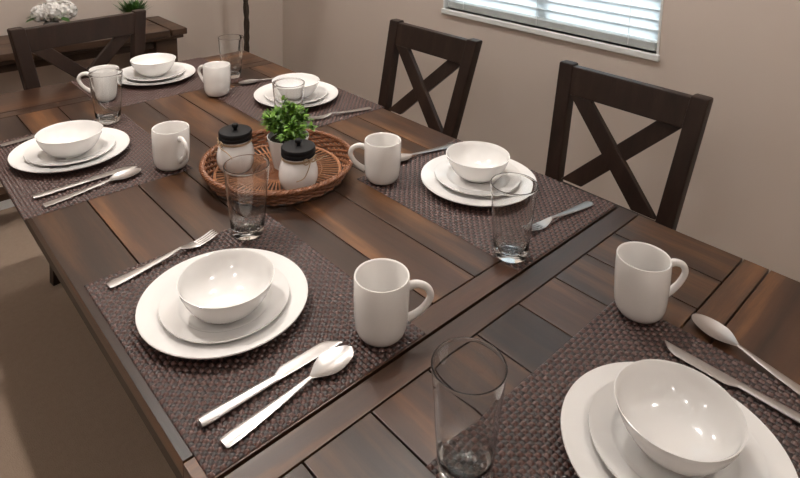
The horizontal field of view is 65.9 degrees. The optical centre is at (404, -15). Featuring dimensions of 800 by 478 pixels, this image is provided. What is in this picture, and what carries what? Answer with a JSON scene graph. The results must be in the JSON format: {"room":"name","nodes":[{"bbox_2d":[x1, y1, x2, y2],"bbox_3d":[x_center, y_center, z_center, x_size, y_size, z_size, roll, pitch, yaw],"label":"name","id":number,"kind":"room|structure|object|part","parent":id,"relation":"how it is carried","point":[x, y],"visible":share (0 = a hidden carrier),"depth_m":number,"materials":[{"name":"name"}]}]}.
{"room":"dining room","nodes":[
{"label":"dining room","id":0,"kind":"room"},
{"bbox_2d":[0,206,175,477],"bbox_3d":[-0.721,1.437,0.365,4.660,0.060,5.000,-7,13,-43],"label":"floor","id":1,"kind":"structure","parent":0,"point":[65,412],"depth_m":1.78,"materials":[{"name":"beige carpet"}]},
{"bbox_2d":[7,9,145,285],"bbox_3d":[-0.991,0.623,2.155,0.505,0.964,0.474,9,12,38],"label":"dining chair","id":2,"kind":"object","parent":1,"relation":"on","point":[38,40],"visible":0.2,"depth_m":2.19,"materials":[{"name":"brown wood"}]},
{"bbox_3d":[-1.262,0.618,2.143,0.096,0.964,0.117,9,12,38],"label":"post","id":3,"kind":"part","parent":2,"relation":"part of","materials":[{"name":"brown wood"}]},
{"bbox_3d":[-1.161,0.165,2.227,0.034,0.080,0.388,9,12,38],"label":"rail","id":4,"kind":"part","parent":2,"relation":"part of","materials":[{"name":"brown wood"}]},
{"bbox_3d":[-1.039,0.579,2.418,0.096,0.964,0.117,9,12,38],"label":"post","id":5,"kind":"part","parent":2,"relation":"part of","materials":[{"name":"brown wood"}]},
{"bbox_2d":[0,16,186,201],"bbox_3d":[-1.728,0.642,2.477,1.646,0.790,0.333,-7,13,-43],"label":"sideboard","id":6,"kind":"object","parent":1,"relation":"on","point":[161,36],"visible":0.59,"depth_m":2.63,"materials":[{"name":"brown wood"}]},
{"bbox_2d":[0,187,9,201],"bbox_3d":[-1.736,0.878,2.518,1.566,0.030,0.076,-7,13,-43],"label":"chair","id":7,"kind":"object","parent":6,"relation":"attached to","point":[3,194],"depth_m":2.55,"materials":[{"name":"brown wood"}]},
{"bbox_2d":[25,0,77,24],"bbox_3d":[-1.513,0.136,2.641,0.196,0.165,0.144,-2,10,-17],"label":"flower vase","id":8,"kind":"object","parent":6,"relation":"on","point":[49,12],"visible":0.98,"depth_m":2.60,"materials":[{"name":"white plant"}]},
{"bbox_3d":[-1.723,0.288,2.424,1.622,0.018,0.319,-7,13,-43],"label":"moulding","id":9,"kind":"part","parent":6,"relation":"part of","materials":[{"name":"brown wood"}]},
{"bbox_2d":[113,0,148,12],"bbox_3d":[-1.263,0.125,2.863,0.171,0.127,0.177,-7,13,-43],"label":"potted grass","id":10,"kind":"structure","parent":6,"relation":"on","point":[131,5],"depth_m":2.83,"materials":[{"name":"green plant"}]},
{"bbox_3d":[-1.131,0.608,2.920,0.100,0.743,0.100,-7,13,-43],"label":"leg","id":11,"kind":"part","parent":6,"relation":"part of","materials":[{"name":"brown wood"}]},
{"bbox_2d":[243,0,249,51],"bbox_3d":[-0.794,-0.082,3.054,0.529,2.077,0.480,-7,13,-43],"label":"floor lamp","id":12,"kind":"object","parent":1,"relation":"on","point":[245,2],"visible":0.14,"depth_m":3.09,"materials":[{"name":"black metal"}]},
{"bbox_2d":[0,50,799,477],"bbox_3d":[-0.285,0.843,1.533,0.989,0.760,2.232,-7,13,-43],"label":"dining table","id":13,"kind":"object","parent":1,"relation":"on","point":[381,425],"visible":0.5,"depth_m":1.13,"materials":[{"name":"brown wood"}]},
{"bbox_3d":[-0.277,0.506,1.479,0.982,0.028,2.227,-7,13,-43],"label":"under frame","id":14,"kind":"part","parent":13,"relation":"part of","materials":[{"name":"brown wood"}]},
{"bbox_2d":[0,113,192,219],"bbox_3d":[-0.820,0.437,1.575,0.365,0.003,0.480,-7,13,-43],"label":"placemat","id":15,"kind":"object","parent":13,"relation":"on","point":[20,186],"visible":0.56,"depth_m":1.47,"materials":[{"name":"brown fabric"}]},
{"bbox_2d":[0,135,34,146],"bbox_3d":[-0.988,0.406,1.694,0.024,0.011,0.213,9,12,41],"label":"fork","id":16,"kind":"object","parent":15,"relation":"on","point":[32,136],"visible":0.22,"depth_m":1.64,"materials":[{"name":"silver metal"}]},
{"bbox_2d":[8,127,129,172],"bbox_3d":[-0.852,0.424,1.578,0.274,0.019,0.274,-7,13,-43],"label":"dinner plate","id":17,"kind":"object","parent":15,"relation":"on","point":[16,159],"visible":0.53,"depth_m":1.52,"materials":[{"name":"white ceramic"}]},
{"bbox_2d":[23,132,115,165],"bbox_3d":[-0.850,0.420,1.573,0.207,0.018,0.207,-7,13,-43],"label":"salad plate","id":18,"kind":"object","parent":17,"relation":"on","point":[33,154],"visible":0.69,"depth_m":1.54,"materials":[{"name":"white ceramic"}]},
{"bbox_2d":[34,120,102,158],"bbox_3d":[-0.846,0.397,1.562,0.153,0.056,0.153,-7,13,-43],"label":"bowl","id":19,"kind":"object","parent":18,"relation":"on","point":[68,139],"visible":1,"depth_m":1.58,"materials":[{"name":"white ceramic"}]},
{"bbox_2d":[32,166,136,198],"bbox_3d":[-0.740,0.455,1.438,0.024,0.006,0.226,10,13,43],"label":"table knife","id":20,"kind":"object","parent":15,"relation":"on","point":[42,194],"visible":1,"depth_m":1.42,"materials":[{"name":"silver metal"}]},
{"bbox_3d":[-0.777,0.461,1.397,0.019,0.006,0.115,10,13,43],"label":"handle","id":21,"kind":"part","parent":20,"relation":"part of","materials":[{"name":"silver metal"}]},
{"bbox_3d":[-0.701,0.450,1.479,0.021,0.002,0.112,10,13,43],"label":"blade","id":22,"kind":"part","parent":20,"relation":"part of","materials":[{"name":"silver metal"}]},
{"bbox_2d":[42,168,140,206],"bbox_3d":[-0.708,0.460,1.410,0.043,0.008,0.220,8,12,38],"label":"spoon","id":23,"kind":"object","parent":15,"relation":"on","point":[127,173],"visible":1,"depth_m":1.42,"materials":[{"name":"silver metal"}]},
{"bbox_3d":[-0.732,0.464,1.380,0.021,0.007,0.142,8,12,38],"label":"handle","id":24,"kind":"part","parent":23,"relation":"part of","materials":[{"name":"silver metal"}]},
{"bbox_2d":[108,168,140,180],"bbox_3d":[-0.664,0.452,1.465,0.043,0.008,0.079,8,12,38],"label":"bowl","id":25,"kind":"object","parent":23,"relation":"on","point":[127,173],"depth_m":1.47,"materials":[{"name":"silver metal"}]},
{"bbox_2d":[88,68,122,124],"bbox_3d":[-0.863,0.324,1.789,0.090,0.148,0.090,-7,13,-43],"label":"drinking glass","id":26,"kind":"object","parent":15,"relation":"on","point":[105,83],"visible":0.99,"depth_m":1.76,"materials":[{"name":"clear glass"}]},
{"bbox_2d":[151,121,189,170],"bbox_3d":[-0.571,0.401,1.508,0.088,0.101,0.115,-1,10,-17],"label":"coffee mug","id":27,"kind":"object","parent":15,"relation":"on","point":[170,139],"visible":1,"depth_m":1.49,"materials":[{"name":"white ceramic"}]},
{"bbox_3d":[-0.531,0.399,1.480,0.044,0.072,0.012,10,12,42],"label":"handle","id":28,"kind":"part","parent":27,"relation":"part of","materials":[{"name":"white ceramic"}]},
{"bbox_2d":[70,57,245,106],"bbox_3d":[-0.870,0.337,2.188,0.480,0.003,0.365,-7,13,-43],"label":"placemat","id":29,"kind":"object","parent":13,"relation":"on","point":[131,94],"visible":0.41,"depth_m":2.10,"materials":[{"name":"brown fabric"}]},
{"bbox_2d":[77,65,118,96],"bbox_3d":[-0.974,0.315,1.981,0.115,0.101,0.088,5,10,19],"label":"coffee mug","id":30,"kind":"object","parent":29,"relation":"on","point":[81,74],"visible":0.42,"depth_m":1.96,"materials":[{"name":"white ceramic"}]},
{"bbox_3d":[-1.020,0.310,1.963,0.044,0.072,0.012,-1,9,-11],"label":"handle","id":31,"kind":"part","parent":30,"relation":"part of","materials":[{"name":"white ceramic"}]},
{"bbox_2d":[122,62,195,85],"bbox_3d":[-0.892,0.322,2.206,0.274,0.019,0.274,-7,13,-43],"label":"dinner plate","id":32,"kind":"object","parent":29,"relation":"on","point":[190,70],"visible":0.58,"depth_m":2.16,"materials":[{"name":"white ceramic"}]},
{"bbox_2d":[123,63,184,80],"bbox_3d":[-0.895,0.316,2.209,0.207,0.018,0.207,-7,13,-43],"label":"salad plate","id":33,"kind":"object","parent":32,"relation":"on","point":[176,69],"visible":0.66,"depth_m":2.19,"materials":[{"name":"white ceramic"}]},
{"bbox_2d":[130,53,175,76],"bbox_3d":[-0.899,0.291,2.210,0.153,0.056,0.153,-7,13,-43],"label":"bowl","id":34,"kind":"object","parent":33,"relation":"on","point":[152,64],"visible":1,"depth_m":2.20,"materials":[{"name":"white ceramic"}]},
{"bbox_2d":[218,34,243,78],"bbox_3d":[-0.626,0.259,2.227,0.090,0.148,0.090,-7,13,-43],"label":"drinking glass","id":35,"kind":"object","parent":29,"relation":"on","point":[230,45],"visible":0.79,"depth_m":2.20,"materials":[{"name":"clear glass"}]},
{"bbox_2d":[84,214,425,477],"bbox_3d":[-0.263,0.538,1.029,0.365,0.003,0.480,-7,13,-43],"label":"placemat","id":36,"kind":"object","parent":13,"relation":"on","point":[186,389],"visible":0.63,"depth_m":0.92,"materials":[{"name":"brown fabric"}]},
{"bbox_2d":[106,229,218,287],"bbox_3d":[-0.445,0.506,1.149,0.024,0.011,0.213,9,12,39],"label":"fork","id":37,"kind":"object","parent":36,"relation":"on","point":[117,281],"visible":1,"depth_m":1.13,"materials":[{"name":"silver metal"}]},
{"bbox_3d":[-0.470,0.510,1.121,0.021,0.011,0.138,9,12,39],"label":"handle","id":38,"kind":"part","parent":37,"relation":"part of","materials":[{"name":"silver metal"}]},
{"bbox_2d":[135,248,307,359],"bbox_3d":[-0.299,0.526,1.027,0.274,0.019,0.274,-7,13,-43],"label":"dinner plate","id":39,"kind":"object","parent":36,"relation":"on","point":[149,326],"visible":0.48,"depth_m":0.97,"materials":[{"name":"white ceramic"}]},
{"bbox_2d":[158,267,288,343],"bbox_3d":[-0.295,0.522,1.019,0.207,0.018,0.207,-7,13,-43],"label":"salad plate","id":40,"kind":"object","parent":39,"relation":"on","point":[174,316],"visible":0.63,"depth_m":0.97,"materials":[{"name":"white ceramic"}]},
{"bbox_2d":[176,249,274,323],"bbox_3d":[-0.289,0.500,1.004,0.153,0.056,0.153,-7,13,-43],"label":"bowl","id":41,"kind":"object","parent":40,"relation":"on","point":[225,286],"visible":1,"depth_m":1.03,"materials":[{"name":"white ceramic"}]},
{"bbox_2d":[223,154,269,239],"bbox_3d":[-0.315,0.427,1.234,0.090,0.148,0.090,-7,13,-43],"label":"drinking glass","id":42,"kind":"object","parent":36,"relation":"on","point":[246,176],"visible":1,"depth_m":1.21,"materials":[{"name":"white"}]},
{"bbox_2d":[197,341,341,426],"bbox_3d":[-0.185,0.558,0.879,0.226,0.006,0.024,-7,12,-42],"label":"table knife","id":43,"kind":"object","parent":36,"relation":"on","point":[212,415],"visible":1,"depth_m":0.87,"materials":[{"name":"silver metal"}]},
{"bbox_3d":[-0.224,0.564,0.840,0.115,0.006,0.019,-7,12,-42],"label":"handle","id":44,"kind":"part","parent":43,"relation":"part of","materials":[{"name":"silver metal"}]},
{"bbox_3d":[-0.144,0.553,0.919,0.112,0.002,0.021,-7,12,-42],"label":"blade","id":45,"kind":"part","parent":43,"relation":"part of","materials":[{"name":"silver metal"}]},
{"bbox_2d":[219,345,353,448],"bbox_3d":[-0.154,0.562,0.854,0.043,0.008,0.220,10,12,41],"label":"spoon","id":46,"kind":"object","parent":36,"relation":"on","point":[333,360],"visible":1,"depth_m":0.86,"materials":[{"name":"silver metal"}]},
{"bbox_3d":[-0.180,0.567,0.825,0.021,0.007,0.142,9,12,41],"label":"handle","id":47,"kind":"part","parent":46,"relation":"part of","materials":[{"name":"silver metal"}]},
{"bbox_2d":[309,345,353,378],"bbox_3d":[-0.107,0.555,0.906,0.043,0.008,0.079,9,12,41],"label":"bowl","id":48,"kind":"object","parent":46,"relation":"on","point":[333,360],"depth_m":0.91,"materials":[{"name":"silver metal"}]},
{"bbox_2d":[353,258,433,346],"bbox_3d":[-0.024,0.499,0.975,0.115,0.101,0.088,-4,11,-31],"label":"coffee mug","id":49,"kind":"object","parent":36,"relation":"on","point":[382,286],"visible":1,"depth_m":0.94,"materials":[{"name":"white ceramic"}]},
{"bbox_3d":[0.024,0.495,0.967,0.044,0.072,0.012,1,9,0],"label":"handle","id":50,"kind":"part","parent":49,"relation":"part of","materials":[{"name":"white ceramic"}]},
{"bbox_2d":[199,129,353,206],"bbox_3d":[-0.308,0.438,1.509,0.370,0.045,0.370,-5,11,-33],"label":"wicker tray","id":51,"kind":"object","parent":13,"relation":"on","point":[333,168],"visible":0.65,"depth_m":1.49,"materials":[{"name":"wicker"}]},
{"bbox_2d":[214,123,254,172],"bbox_3d":[-0.406,0.393,1.491,0.092,0.118,0.108,-5,11,-33],"label":"lidded jar","id":52,"kind":"object","parent":51,"relation":"on","point":[235,139],"visible":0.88,"depth_m":1.47,"materials":[{"name":"white glass"}]},
{"bbox_3d":[-0.410,0.360,1.493,0.078,0.021,0.078,-5,11,-33],"label":"lid","id":53,"kind":"part","parent":52,"relation":"part of","materials":[{"name":"black"}]},
{"bbox_3d":[-0.409,0.341,1.490,0.016,0.016,0.016,-5,11,-33],"label":"knob","id":54,"kind":"part","parent":52,"relation":"part of","materials":[{"name":"black"}]},
{"bbox_2d":[260,95,317,169],"bbox_3d":[-0.283,0.358,1.525,0.147,0.180,0.148,-7,13,-43],"label":"potted plant","id":55,"kind":"object","parent":51,"relation":"on","point":[286,124],"visible":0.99,"depth_m":1.50,"materials":[{"name":"green plant"}]},
{"bbox_3d":[-0.289,0.409,1.529,0.103,0.078,0.103,-7,13,-43],"label":"pot","id":56,"kind":"part","parent":55,"relation":"part of","materials":[{"name":"white ceramic"}]},
{"bbox_2d":[278,138,326,189],"bbox_3d":[-0.239,0.407,1.424,0.092,0.118,0.108,8,11,36],"label":"lidded jar","id":57,"kind":"object","parent":51,"relation":"on","point":[298,168],"visible":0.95,"depth_m":1.39,"materials":[{"name":"white glass"}]},
{"bbox_3d":[-0.243,0.377,1.413,0.078,0.021,0.078,8,11,36],"label":"lid","id":58,"kind":"part","parent":57,"relation":"part of","materials":[{"name":"black"}]},
{"bbox_3d":[-0.243,0.358,1.410,0.016,0.016,0.016,8,11,36],"label":"knob","id":59,"kind":"part","parent":57,"relation":"part of","materials":[{"name":"black"}]},
{"bbox_2d":[216,72,383,128],"bbox_3d":[-0.361,0.375,2.022,0.365,0.003,0.480,-7,13,-43],"label":"placemat","id":60,"kind":"object","parent":13,"relation":"on","point":[241,98],"visible":0.36,"depth_m":1.97,"materials":[{"name":"brown fabric"}]},
{"bbox_2d":[197,61,230,96],"bbox_3d":[-0.636,0.312,2.044,0.115,0.101,0.087,0,9,-6],"label":"coffee mug","id":61,"kind":"object","parent":60,"relation":"on","point":[216,78],"visible":1,"depth_m":2.02,"materials":[{"name":"white ceramic"}]},
{"bbox_3d":[-0.676,0.301,2.069,0.044,0.072,0.012,6,10,24],"label":"handle","id":62,"kind":"part","parent":61,"relation":"part of","materials":[{"name":"white ceramic"}]},
{"bbox_2d":[238,78,272,83],"bbox_3d":[-0.486,0.336,2.208,0.220,0.008,0.043,-5,11,-33],"label":"spoon","id":63,"kind":"object","parent":60,"relation":"on","point":[249,81],"visible":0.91,"depth_m":2.18,"materials":[{"name":"silver metal"}]},
{"bbox_2d":[238,79,259,83],"bbox_3d":[-0.545,0.341,2.169,0.079,0.008,0.043,-5,11,-33],"label":"bowl","id":64,"kind":"object","parent":63,"relation":"on","point":[249,81],"depth_m":2.17,"materials":[{"name":"silver metal"}]},
{"bbox_2d":[272,78,304,108],"bbox_3d":[-0.326,0.345,1.738,0.090,0.148,0.090,-7,13,-43],"label":"drinking glass","id":65,"kind":"object","parent":60,"relation":"on","point":[292,88],"visible":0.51,"depth_m":1.70,"materials":[{"name":"clear glass"}]},
{"bbox_2d":[254,81,337,107],"bbox_3d":[-0.356,0.363,2.030,0.274,0.019,0.274,-7,13,-43],"label":"dinner plate","id":66,"kind":"object","parent":60,"relation":"on","point":[332,94],"visible":0.32,"depth_m":2.00,"materials":[{"name":"white ceramic"}]},
{"bbox_2d":[264,84,327,102],"bbox_3d":[-0.355,0.358,2.022,0.207,0.018,0.207,-7,13,-43],"label":"salad plate","id":67,"kind":"object","parent":66,"relation":"on","point":[320,92],"visible":0.37,"depth_m":2.02,"materials":[{"name":"white ceramic"}]},
{"bbox_2d":[272,73,319,98],"bbox_3d":[-0.354,0.336,2.009,0.153,0.056,0.153,-7,13,-43],"label":"bowl","id":68,"kind":"object","parent":67,"relation":"on","point":[311,81],"visible":0.4,"depth_m":2.05,"materials":[{"name":"white ceramic"}]},
{"bbox_2d":[309,107,371,118],"bbox_3d":[-0.198,0.391,1.895,0.213,0.011,0.024,-5,11,-32],"label":"fork","id":69,"kind":"object","parent":60,"relation":"on","point":[364,108],"visible":0.9,"depth_m":1.89,"materials":[{"name":"silver metal"}]},
{"bbox_3d":[-0.166,0.389,1.915,0.138,0.011,0.021,-5,11,-32],"label":"handle","id":70,"kind":"part","parent":69,"relation":"part of","materials":[{"name":"silver metal"}]},
{"bbox_2d":[357,139,615,270],"bbox_3d":[0.181,0.481,1.442,0.365,0.003,0.480,-7,13,-43],"label":"placemat","id":71,"kind":"object","parent":13,"relation":"on","point":[472,224],"visible":0.47,"depth_m":1.36,"materials":[{"name":"brown fabric"}]},
{"bbox_2d":[348,132,400,184],"bbox_3d":[-0.065,0.418,1.469,0.115,0.101,0.088,-5,11,-34],"label":"coffee mug","id":72,"kind":"object","parent":71,"relation":"on","point":[382,151],"visible":1,"depth_m":1.45,"materials":[{"name":"white ceramic"}]},
{"bbox_3d":[-0.113,0.410,1.472,0.044,0.072,0.012,1,9,-3],"label":"handle","id":73,"kind":"part","parent":72,"relation":"part of","materials":[{"name":"white ceramic"}]},
{"bbox_2d":[401,143,453,160],"bbox_3d":[0.046,0.442,1.628,0.220,0.008,0.043,-5,11,-34],"label":"spoon","id":74,"kind":"object","parent":71,"relation":"on","point":[404,157],"visible":0.44,"depth_m":1.63,"materials":[{"name":"silver metal"}]},
{"bbox_2d":[401,154,412,160],"bbox_3d":[-0.012,0.447,1.590,0.079,0.008,0.043,-5,11,-34],"label":"bowl","id":75,"kind":"object","parent":74,"relation":"on","point":[404,157],"depth_m":1.60,"materials":[{"name":"silver metal"}]},
{"bbox_3d":[0.078,0.439,1.650,0.142,0.007,0.021,-5,11,-34],"label":"handle","id":76,"kind":"part","parent":74,"relation":"part of","materials":[{"name":"silver metal"}]},
{"bbox_2d":[421,155,536,206],"bbox_3d":[0.175,0.465,1.472,0.274,0.019,0.274,-7,13,-43],"label":"dinner plate","id":77,"kind":"object","parent":71,"relation":"on","point":[428,177],"visible":0.3,"depth_m":1.43,"materials":[{"name":"white ceramic"}]},
{"bbox_2d":[435,159,520,195],"bbox_3d":[0.175,0.459,1.478,0.207,0.018,0.207,-7,13,-43],"label":"salad plate","id":78,"kind":"object","parent":77,"relation":"on","point":[444,172],"visible":0.48,"depth_m":1.46,"materials":[{"name":"white ceramic"}]},
{"bbox_2d":[446,141,509,182],"bbox_3d":[0.175,0.433,1.485,0.153,0.056,0.153,-7,13,-43],"label":"bowl","id":79,"kind":"object","parent":78,"relation":"on","point":[473,161],"visible":0.99,"depth_m":1.52,"materials":[{"name":"white ceramic"}]},
{"bbox_2d":[490,172,537,262],"bbox_3d":[0.206,0.448,1.180,0.090,0.148,0.090,-7,13,-43],"label":"drinking glass","id":80,"kind":"object","parent":71,"relation":"on","point":[513,195],"visible":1,"depth_m":1.15,"materials":[{"name":"clear glass"}]},
{"bbox_2d":[532,201,593,230],"bbox_3d":[0.335,0.495,1.329,0.213,0.011,0.024,-6,11,-36],"label":"fork","id":81,"kind":"object","parent":71,"relation":"on","point":[544,223],"visible":0.9,"depth_m":1.33,"materials":[{"name":"silver metal"}]},
{"bbox_3d":[0.365,0.492,1.351,0.138,0.011,0.021,-6,11,-36],"label":"handle","id":82,"kind":"part","parent":81,"relation":"part of","materials":[{"name":"silver metal"}]},
{"bbox_2d":[426,300,799,477],"bbox_3d":[0.326,0.591,0.788,0.480,0.003,0.365,-7,13,-43],"label":"placemat","id":83,"kind":"object","parent":13,"relation":"on","point":[530,444],"visible":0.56,"depth_m":0.88,"materials":[{"name":"brown fabric"}]},
{"bbox_2d":[431,337,507,477],"bbox_3d":[0.074,0.517,0.734,0.090,0.148,0.090,-7,13,-43],"label":"drinking glass","id":84,"kind":"object","parent":83,"relation":"on","point":[469,374],"visible":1,"depth_m":0.71,"materials":[{"name":"clear glass"}]},
{"bbox_2d":[614,241,688,323],"bbox_3d":[0.409,0.501,1.027,0.115,0.101,0.088,5,10,23],"label":"coffee mug","id":85,"kind":"object","parent":83,"relation":"on","point":[643,271],"visible":1,"depth_m":1.01,"materials":[{"name":"white ceramic"}]},
{"bbox_3d":[0.456,0.493,1.039,0.044,0.072,0.012,0,9,-7],"label":"handle","id":86,"kind":"part","parent":85,"relation":"part of","materials":[{"name":"white ceramic"}]},
{"bbox_2d":[560,362,797,477],"bbox_3d":[0.335,0.582,0.770,0.274,0.019,0.274,-7,13,-43],"label":"dinner plate","id":87,"kind":"object","parent":83,"relation":"on","point":[581,451],"visible":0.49,"depth_m":0.79,"materials":[{"name":"white ceramic"}]},
{"bbox_2d":[588,380,769,477],"bbox_3d":[0.337,0.577,0.772,0.207,0.018,0.207,-7,13,-43],"label":"salad plate","id":88,"kind":"object","parent":87,"relation":"on","point":[611,439],"visible":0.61,"depth_m":0.76,"materials":[{"name":"white ceramic"}]},
{"bbox_2d":[614,359,747,476],"bbox_3d":[0.341,0.552,0.773,0.153,0.056,0.153,-7,13,-43],"label":"bowl","id":89,"kind":"object","parent":88,"relation":"on","point":[683,420],"visible":1,"depth_m":0.80,"materials":[{"name":"white ceramic"}]},
{"bbox_2d":[665,340,799,423],"bbox_3d":[0.480,0.573,0.881,0.024,0.006,0.226,-7,13,-42],"label":"table knife","id":90,"kind":"object","parent":83,"relation":"on","point":[683,355],"visible":1,"depth_m":0.89,"materials":[{"name":"silver metal"}]},
{"bbox_3d":[0.440,0.566,0.921,0.021,0.002,0.112,-7,12,-42],"label":"blade","id":91,"kind":"part","parent":90,"relation":"part of","materials":[{"name":"silver metal"}]},
{"bbox_3d":[0.519,0.581,0.843,0.019,0.006,0.115,-7,12,-42],"label":"handle","id":92,"kind":"part","parent":90,"relation":"part of","materials":[{"name":"silver metal"}]},
{"bbox_2d":[691,314,799,394],"bbox_3d":[0.533,0.566,0.931,0.043,0.008,0.220,-4,11,-29],"label":"spoon","id":93,"kind":"object","parent":13,"relation":"on","point":[711,327],"visible":1,"depth_m":0.97,"materials":[{"name":"silver metal"}]},
{"bbox_2d":[691,314,738,345],"bbox_3d":[0.498,0.555,0.991,0.043,0.008,0.079,-4,11,-29],"label":"bowl","id":94,"kind":"object","parent":93,"relation":"on","point":[716,330],"depth_m":0.99,"materials":[{"name":"silver metal"}]},
{"bbox_3d":[0.552,0.572,0.897,0.021,0.007,0.142,-4,11,-29],"label":"handle","id":95,"kind":"part","parent":93,"relation":"part of","materials":[{"name":"silver metal"}]},
{"bbox_2d":[378,19,481,138],"bbox_3d":[-0.104,0.656,2.078,0.570,0.964,0.443,-7,13,-43],"label":"dining chair","id":96,"kind":"object","parent":1,"relation":"on","point":[462,53],"visible":0.37,"depth_m":2.15,"materials":[{"name":"brown wood"}]},
{"bbox_3d":[-0.066,0.615,2.333,0.069,0.964,0.181,6,10,29],"label":"post","id":97,"kind":"part","parent":96,"relation":"part of","materials":[{"name":"brown wood"}]},
{"bbox_3d":[0.093,0.202,2.183,0.044,0.080,0.342,-7,13,-43],"label":"rail","id":98,"kind":"part","parent":96,"relation":"part of","materials":[{"name":"brown wood"}]},
{"bbox_3d":[0.156,0.658,2.101,0.181,0.964,0.069,-3,10,-25],"label":"post","id":99,"kind":"part","parent":96,"relation":"part of","materials":[{"name":"brown wood"}]},
{"bbox_2d":[545,60,712,230],"bbox_3d":[0.401,0.750,1.567,0.570,0.964,0.443,-7,12,-42],"label":"dining chair","id":100,"kind":"object","parent":1,"relation":"on","point":[672,110],"visible":0.3,"depth_m":1.64,"materials":[{"name":"brown wood"}]},
{"bbox_3d":[0.444,0.710,1.822,0.069,0.964,0.181,7,11,30],"label":"post","id":101,"kind":"part","parent":100,"relation":"part of","materials":[{"name":"brown wood"}]},
{"bbox_3d":[0.538,0.609,1.668,0.034,0.050,0.291,-7,12,-42],"label":"rail","id":102,"kind":"part","parent":100,"relation":"part of","materials":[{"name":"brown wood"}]},
{"bbox_3d":[0.602,0.296,1.669,0.044,0.080,0.342,-7,12,-42],"label":"rail","id":103,"kind":"part","parent":100,"relation":"part of","materials":[{"name":"brown wood"}]},
{"bbox_3d":[0.661,0.753,1.586,0.181,0.964,0.069,-3,10,-24],"label":"post","id":104,"kind":"part","parent":100,"relation":"part of","materials":[{"name":"brown wood"}]},
{"bbox_2d":[0,0,282,186],"bbox_3d":[-2.444,-0.163,1.997,4.900,2.500,0.120,-7,13,-43],"label":"wall","id":105,"kind":"structure","parent":0,"point":[205,21],"depth_m":3.24,"materials":[{"name":"beige paint"}]},
{"bbox_2d":[0,199,13,209],"bbox_3d":[-2.425,1.035,2.141,4.660,0.090,0.014,-7,13,-43],"label":"baseboard","id":106,"kind":"structure","parent":105,"relation":"attached to","point":[5,204],"depth_m":2.74,"materials":[{"name":"white paint"}]},
{"bbox_2d":[282,0,799,281],"bbox_3d":[1.050,-0.048,1.783,0.120,2.500,5.000,-7,13,-43],"label":"wall","id":107,"kind":"structure","parent":0,"point":[742,199],"depth_m":1.99,"materials":[{"name":"beige paint"}]},
{"bbox_2d":[441,0,663,61],"bbox_3d":[0.538,-0.412,2.259,0.112,1.197,0.957,-7,13,-43],"label":"window","id":108,"kind":"structure","parent":107,"relation":"in","point":[586,41],"depth_m":2.22,"materials":[{"name":"white plastic"}]},
{"bbox_2d":[448,0,660,50],"bbox_3d":[0.528,-0.420,2.248,0.056,1.163,0.913,-7,13,-43],"label":"window blind","id":109,"kind":"object","parent":108,"relation":"attached to","point":[628,35],"visible":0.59,"depth_m":2.19,"materials":[{"name":"grey plastic"}]},
{"bbox_3d":[0.777,-0.355,1.989,0.056,1.113,0.002,-7,13,-43],"label":"ladder cord","id":110,"kind":"part","parent":109,"relation":"part of","materials":[{"name":"white fabric"}]}
]}

